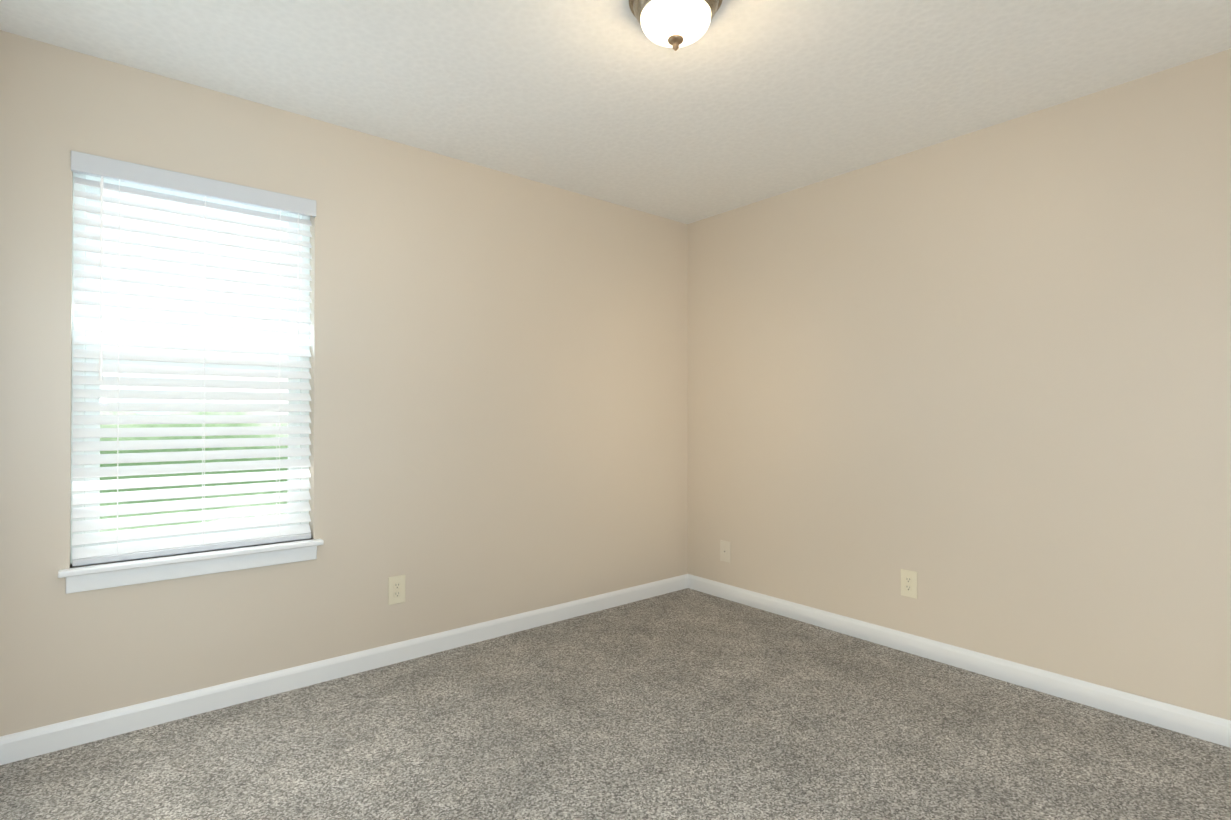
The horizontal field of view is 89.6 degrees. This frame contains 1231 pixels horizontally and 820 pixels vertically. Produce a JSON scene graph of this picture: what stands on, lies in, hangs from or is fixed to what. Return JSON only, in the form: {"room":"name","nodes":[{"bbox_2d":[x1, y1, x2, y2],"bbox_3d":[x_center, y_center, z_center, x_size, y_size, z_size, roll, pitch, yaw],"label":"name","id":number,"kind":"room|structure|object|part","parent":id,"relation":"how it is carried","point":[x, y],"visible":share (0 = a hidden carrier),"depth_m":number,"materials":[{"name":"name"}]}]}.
{"room":"empty bedroom","nodes":[
{"label":"empty bedroom","id":0,"kind":"room"},
{"bbox_2d":[0,30,687,735],"bbox_3d":[-0.830,-0.038,3.166,3.587,2.440,0.140,0,-1,-40],"label":"wall","id":1,"kind":"structure","parent":0,"point":[498,394],"depth_m":2.85,"materials":[{"name":"paint"}]},
{"bbox_2d":[57,150,323,593],"bbox_3d":[-1.641,-0.133,2.469,0.851,1.549,0.195,0,-1,-40],"label":"window unit","id":2,"kind":"structure","parent":1,"relation":"in","point":[94,177],"depth_m":2.41,"materials":[{"name":"white plastic"}]},
{"bbox_3d":[-1.617,0.567,2.435,0.851,0.022,0.120,0,-1,-40],"label":"window stool","id":3,"kind":"part","parent":2,"relation":"part of","materials":[{"name":"white wood"}]},
{"bbox_3d":[-1.669,0.164,2.501,0.721,0.715,0.025,0,-1,-40],"label":"window sash","id":4,"kind":"part","parent":2,"relation":"part of","materials":[{"name":"white plastic"}]},
{"bbox_3d":[-1.631,0.543,2.453,0.779,0.024,0.056,0,-1,-40],"label":"blind rail","id":5,"kind":"part","parent":2,"relation":"part of","materials":[{"name":"white plastic"}]},
{"bbox_3d":[-1.687,-0.511,2.527,0.721,0.715,0.025,0,-1,-40],"label":"window sash","id":6,"kind":"part","parent":2,"relation":"part of","materials":[{"name":"white plastic"}]},
{"bbox_2d":[0,574,687,764],"bbox_3d":[-0.781,1.136,3.098,3.307,0.090,0.014,0,-1,-40],"label":"baseboard","id":7,"kind":"structure","parent":1,"relation":"attached to","point":[26,744],"depth_m":2.60,"materials":[{"name":"white wood"}]},
{"bbox_2d":[388,575,404,604],"bbox_3d":[-1.023,0.842,2.902,0.080,0.130,0.008,0,-1,-40],"label":"outlet","id":8,"kind":"object","parent":1,"relation":"attached to","point":[393,583],"visible":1,"depth_m":2.90,"materials":[{"name":"beige plastic"}]},
{"bbox_2d":[0,588,1230,819],"bbox_3d":[0.187,1.221,1.700,3.887,0.100,3.680,0,-1,-40],"label":"floor","id":9,"kind":"structure","parent":0,"point":[686,704],"depth_m":2.17,"materials":[{"name":"carpet"}]},
{"bbox_2d":[0,0,1230,223],"bbox_3d":[0.187,-1.319,1.719,3.887,0.100,3.680,0,-1,-40],"label":"ceiling","id":10,"kind":"structure","parent":0,"point":[740,104],"depth_m":2.30,"materials":[{"name":"paint"}]},
{"bbox_2d":[629,0,722,50],"bbox_3d":[0.185,-1.186,1.908,0.290,0.164,0.290,0,-1,-40],"label":"ceiling light","id":11,"kind":"object","parent":10,"relation":"attached to","point":[675,25],"visible":1,"depth_m":1.86,"materials":[{"name":"white glass"}]},
{"bbox_2d":[687,49,1230,719],"bbox_3d":[1.672,-0.041,2.855,0.140,2.440,3.540,0,-1,-40],"label":"wall","id":12,"kind":"structure","parent":0,"point":[979,381],"depth_m":2.72,"materials":[{"name":"paint"}]},
{"bbox_2d":[720,540,729,562],"bbox_3d":[0.691,0.891,3.910,0.008,0.130,0.080,0,-1,-40],"label":"outlet","id":13,"kind":"object","parent":12,"relation":"attached to","point":[725,556],"visible":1,"depth_m":3.90,"materials":[{"name":"beige plastic"}]},
{"bbox_2d":[901,569,916,598],"bbox_3d":[1.430,0.847,3.023,0.008,0.130,0.080,0,-1,-40],"label":"outlet","id":14,"kind":"object","parent":12,"relation":"attached to","point":[906,575],"visible":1,"depth_m":3.02,"materials":[{"name":"beige plastic"}]},
{"bbox_2d":[688,574,1230,747],"bbox_3d":[1.568,1.134,2.851,0.014,0.090,3.400,0,-1,-40],"label":"baseboard","id":15,"kind":"structure","parent":12,"relation":"attached to","point":[1203,726],"depth_m":2.71,"materials":[{"name":"white wood"}]},
{"label":"outside","id":16,"kind":"structure","parent":0,"visible":0},
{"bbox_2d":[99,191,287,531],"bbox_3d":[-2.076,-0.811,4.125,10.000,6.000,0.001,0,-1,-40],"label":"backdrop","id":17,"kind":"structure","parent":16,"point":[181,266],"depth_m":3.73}
]}

